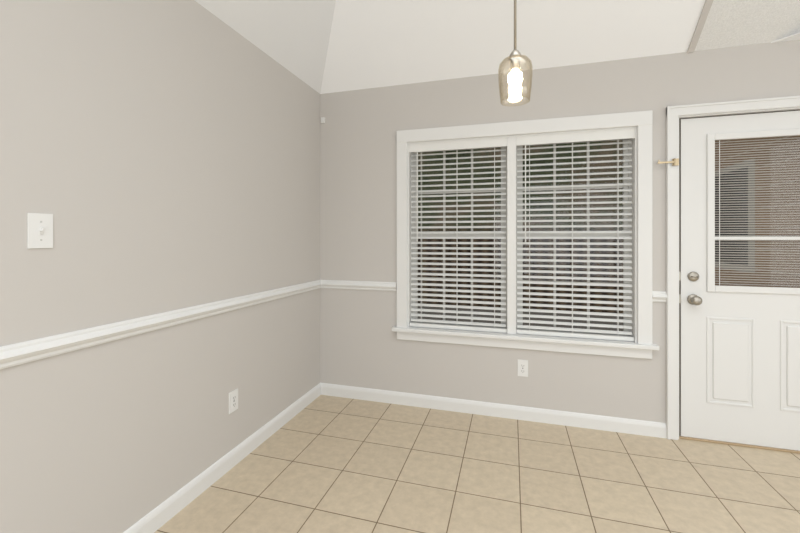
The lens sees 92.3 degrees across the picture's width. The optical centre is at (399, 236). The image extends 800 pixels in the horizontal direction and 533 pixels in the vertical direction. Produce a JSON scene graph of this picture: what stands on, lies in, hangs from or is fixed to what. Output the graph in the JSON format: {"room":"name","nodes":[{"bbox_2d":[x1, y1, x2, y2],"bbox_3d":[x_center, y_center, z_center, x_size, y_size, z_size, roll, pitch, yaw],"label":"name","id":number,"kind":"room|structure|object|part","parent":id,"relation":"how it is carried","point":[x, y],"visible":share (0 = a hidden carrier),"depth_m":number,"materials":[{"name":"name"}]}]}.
{"room":"dining room","nodes":[
{"label":"dining room","id":0,"kind":"room"},
{"bbox_2d":[0,0,319,532],"bbox_3d":[-1.627,0.058,0.046,0.150,2.445,6.480,0,0,16],"label":"wall","id":1,"kind":"structure","parent":0,"point":[158,156],"depth_m":1.62,"materials":[{"name":"grey paint"}]},
{"bbox_2d":[27,213,52,248],"bbox_3d":[-1.185,-0.020,1.271,0.016,0.115,0.070,0,0,16],"label":"switch plate","id":2,"kind":"object","parent":1,"relation":"attached to","point":[39,230],"visible":1,"depth_m":1.27,"materials":[{"name":"white plastic"}]},
{"bbox_2d":[0,280,323,368],"bbox_3d":[-1.521,0.362,0.093,0.026,0.109,6.330,0,0,16],"label":"trim","id":3,"kind":"structure","parent":1,"relation":"attached to","point":[15,354],"depth_m":1.54,"materials":[{"name":"white wood"}]},
{"bbox_2d":[123,383,322,532],"bbox_3d":[-1.527,1.234,0.095,0.014,0.092,6.330,0,0,16],"label":"baseboard","id":4,"kind":"structure","parent":1,"relation":"attached to","point":[162,514],"depth_m":2.02,"materials":[{"name":"white wood"}]},
{"bbox_2d":[229,388,237,413],"bbox_3d":[-0.932,0.920,2.156,0.007,0.115,0.070,0,0,16],"label":"outlet","id":5,"kind":"object","parent":1,"relation":"attached to","point":[233,401],"visible":1,"depth_m":2.15,"materials":[{"name":"white plastic"}]},
{"bbox_2d":[154,395,799,532],"bbox_3d":[1.107,1.330,-0.670,5.800,0.100,6.630,0,0,16],"label":"floor","id":6,"kind":"structure","parent":0,"point":[325,464],"depth_m":2.01,"materials":[{"name":"tile"}]},
{"bbox_2d":[195,0,799,93],"bbox_3d":[1.107,-2.042,-0.670,5.500,1.755,6.330,0,0,16],"label":"ceiling","id":7,"kind":"structure","parent":0,"point":[324,46],"depth_m":2.49,"materials":[{"name":"white paint"}]},
{"bbox_2d":[498,0,531,105],"bbox_3d":[0.416,-1.364,1.389,0.124,1.751,0.124,0,0,16],"label":"pendant light","id":8,"kind":"object","parent":7,"relation":"hanging from","point":[515,74],"visible":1,"depth_m":1.38,"materials":[{"name":"clear glass"}]},
{"bbox_3d":[0.416,-0.568,1.389,0.119,0.158,0.119,0,0,16],"label":"lamp shade","id":9,"kind":"part","parent":8,"relation":"part of","materials":[{"name":"clear glass"}]},
{"bbox_2d":[687,0,712,52],"bbox_3d":[1.497,-2.038,1.290,0.035,1.765,2.347,0,0,16],"label":"strip","id":10,"kind":"object","parent":7,"relation":"attached to","point":[700,24],"visible":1,"depth_m":2.28,"materials":[{"name":"grey paint"}]},
{"bbox_2d":[771,32,799,42],"bbox_3d":[2.530,-1.164,1.738,0.910,0.006,0.910,0,0,16],"label":"strip","id":11,"kind":"object","parent":7,"relation":"attached to","point":[796,36],"visible":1,"depth_m":2.25,"materials":[{"name":"white"}]},
{"bbox_2d":[320,40,799,422],"bbox_3d":[2.011,0.058,2.441,5.800,2.445,0.150,0,0,16],"label":"wall","id":12,"kind":"structure","parent":0,"point":[362,345],"depth_m":2.78,"materials":[{"name":"grey paint"}]},
{"bbox_2d":[324,280,396,290],"bbox_3d":[-0.328,0.383,3.029,0.620,0.067,0.026,0,0,16],"label":"trim","id":13,"kind":"structure","parent":12,"relation":"attached to","point":[333,284],"depth_m":3.02,"materials":[{"name":"white wood"}]},
{"bbox_2d":[323,383,666,438],"bbox_3d":[0.535,1.234,2.784,2.415,0.092,0.014,0,0,16],"label":"baseboard","id":14,"kind":"structure","parent":12,"relation":"attached to","point":[582,420],"depth_m":2.72,"materials":[{"name":"white wood"}]},
{"bbox_2d":[518,359,527,376],"bbox_3d":[0.861,0.920,2.693,0.070,0.115,0.007,0,0,16],"label":"outlet","id":15,"kind":"object","parent":12,"relation":"attached to","point":[523,368],"visible":1,"depth_m":2.69,"materials":[{"name":"white plastic"}]},
{"bbox_2d":[396,110,652,358],"bbox_3d":[0.817,-0.013,2.776,1.710,1.593,0.172,0,0,16],"label":"window","id":16,"kind":"structure","parent":12,"relation":"in","point":[642,121],"depth_m":2.72,"materials":[{"name":"white"}]},
{"bbox_2d":[417,152,417,242],"bbox_3d":[0.130,-0.302,2.917,0.008,0.690,0.008,0,0,16],"label":"blind wand","id":17,"kind":"object","parent":16,"relation":"hanging from","point":[417,197],"visible":0.98,"depth_m":2.92,"materials":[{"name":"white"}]},
{"bbox_2d":[457,149,457,324],"bbox_3d":[0.421,0.008,2.852,0.003,1.330,0.003,0,0,16],"label":"blind cord","id":18,"kind":"object","parent":16,"relation":"hanging from","point":[457,149],"depth_m":2.88,"materials":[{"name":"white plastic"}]},
{"bbox_3d":[0.443,-0.010,2.928,0.722,1.394,0.060,0,0,16],"label":"window sash left","id":19,"kind":"part","parent":16,"relation":"part of","materials":[{"name":"white plastic"}]},
{"bbox_3d":[0.440,-0.010,2.917,0.690,1.362,0.011,0,0,16],"label":"glass","id":20,"kind":"part","parent":16,"relation":"part of","materials":[{"name":"clear glass"}]},
{"bbox_2d":[494,147,494,327],"bbox_3d":[0.682,0.008,2.776,0.003,1.330,0.003,0,0,16],"label":"blind cord","id":21,"kind":"object","parent":16,"relation":"hanging from","point":[494,235],"depth_m":2.77,"materials":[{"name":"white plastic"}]},
{"bbox_3d":[0.797,0.750,2.706,1.710,0.066,0.018,0,0,16],"label":"window apron","id":22,"kind":"part","parent":16,"relation":"part of","materials":[{"name":"white wood"}]},
{"bbox_2d":[525,145,525,242],"bbox_3d":[0.881,-0.302,2.699,0.008,0.690,0.008,0,0,16],"label":"blind wand","id":23,"kind":"object","parent":16,"relation":"hanging from","point":[525,193],"visible":0.98,"depth_m":2.70,"materials":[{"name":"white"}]},
{"bbox_2d":[529,145,529,329],"bbox_3d":[0.913,0.008,2.709,0.003,1.330,0.003,0,0,16],"label":"blind cord","id":24,"kind":"object","parent":16,"relation":"hanging from","point":[529,145],"depth_m":2.71,"materials":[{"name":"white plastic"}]},
{"bbox_2d":[572,142,572,332],"bbox_3d":[1.182,0.008,2.631,0.003,1.330,0.003,0,0,16],"label":"blind cord","id":25,"kind":"object","parent":16,"relation":"hanging from","point":[572,236],"depth_m":2.63,"materials":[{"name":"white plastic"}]},
{"bbox_3d":[1.201,-0.010,2.696,0.710,1.362,0.011,0,0,16],"label":"glass","id":26,"kind":"part","parent":16,"relation":"part of","materials":[{"name":"clear glass"}]},
{"bbox_3d":[1.204,-0.010,2.707,0.742,1.394,0.060,0,0,16],"label":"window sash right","id":27,"kind":"part","parent":16,"relation":"part of","materials":[{"name":"white plastic"}]},
{"bbox_2d":[617,139,618,335],"bbox_3d":[1.451,0.008,2.553,0.003,1.330,0.003,0,0,16],"label":"blind cord","id":28,"kind":"object","parent":16,"relation":"hanging from","point":[617,139],"depth_m":2.55,"materials":[{"name":"white fabric"}]},
{"bbox_2d":[392,326,658,349],"bbox_3d":[0.796,0.703,2.705,1.770,0.028,0.080,0,0,16],"label":"window sill","id":29,"kind":"structure","parent":12,"relation":"attached to","point":[568,340],"depth_m":2.65,"materials":[{"name":"white wood"}]},
{"bbox_2d":[657,158,678,165],"bbox_3d":[1.690,-0.470,2.424,0.118,0.044,0.018,0,0,16],"label":"door latch","id":30,"kind":"object","parent":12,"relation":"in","point":[674,162],"depth_m":2.41,"materials":[{"name":"gold metal"}]},
{"bbox_2d":[666,96,799,439],"bbox_3d":[2.225,0.228,2.364,1.065,2.105,0.177,0,0,16],"label":"door frame","id":31,"kind":"structure","parent":12,"relation":"attached to","point":[673,113],"depth_m":2.42,"materials":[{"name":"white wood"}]},
{"bbox_2d":[679,436,799,453],"bbox_3d":[2.230,1.274,2.380,0.919,0.011,0.145,0,0,16],"label":"sill","id":32,"kind":"structure","parent":12,"relation":"attached to","point":[742,445],"depth_m":2.35,"materials":[{"name":"beige wood"}]},
{"bbox_2d":[681,111,799,450],"bbox_3d":[2.224,0.260,2.341,0.895,2.017,0.051,0,0,16],"label":"door","id":33,"kind":"structure","parent":12,"relation":"in","point":[766,421],"depth_m":2.37,"materials":[{"name":"white wood"}]},
{"bbox_2d":[679,128,799,304],"bbox_3d":[2.138,-0.107,2.322,0.773,1.070,0.087,0,0,16],"label":"window","id":34,"kind":"structure","parent":33,"relation":"attached to","point":[694,299],"depth_m":2.36,"materials":[{"name":"white"}]},
{"bbox_3d":[1.843,0.324,2.397,0.066,0.209,0.067,0,0,16],"label":"knob","id":35,"kind":"part","parent":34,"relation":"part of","materials":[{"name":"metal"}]},
{"label":"glass","id":36,"kind":"part","parent":34,"relation":"part of","materials":[{"name":"clear glass"}]},
{"bbox_3d":[2.218,0.770,2.321,0.619,0.540,0.006,0,0,16],"label":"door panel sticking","id":37,"kind":"part","parent":33,"relation":"part of","materials":[{"name":"white wood"}]},
{"bbox_2d":[715,140,799,284],"bbox_3d":[2.188,-0.150,2.341,0.470,0.904,0.010,0,0,16],"label":"bars","id":38,"kind":"object","parent":33,"relation":"attached to","point":[719,238],"visible":0.87,"depth_m":2.37,"materials":[{"name":"white"}]},
{"label":"outside","id":39,"kind":"structure","parent":0,"visible":0},
{"bbox_2d":[418,306,622,330],"bbox_3d":[2.417,1.340,4.734,18.000,0.001,4.460,0,0,16],"label":"ground","id":40,"kind":"structure","parent":39,"point":[531,318],"depth_m":6.31,"materials":[{"name":"green plant"}]},
{"bbox_2d":[715,136,799,287],"bbox_3d":[3.804,-0.420,4.310,0.001,3.400,4.400,0,0,16],"label":"brick","id":41,"kind":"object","parent":40,"relation":"on","point":[756,247],"depth_m":3.76,"materials":[{"name":"brown brick"}]},
{"bbox_2d":[715,159,754,271],"bbox_3d":[3.842,-0.220,4.507,0.025,1.200,1.000,0,0,16],"label":"window frame","id":42,"kind":"object","parent":41,"relation":"attached to","point":[749,226],"depth_m":4.07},
{"bbox_2d":[715,168,747,265],"bbox_3d":[3.828,-0.220,4.511,0.004,1.060,0.860,0,0,16],"label":"window","id":43,"kind":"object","parent":42,"relation":"attached to","point":[721,231],"depth_m":4.38,"materials":[{"name":"glass"}]},
{"bbox_2d":[418,140,622,313],"bbox_3d":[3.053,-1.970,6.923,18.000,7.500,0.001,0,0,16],"label":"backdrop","id":44,"kind":"structure","parent":39,"point":[607,152],"depth_m":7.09,"materials":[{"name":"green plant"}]}
]}

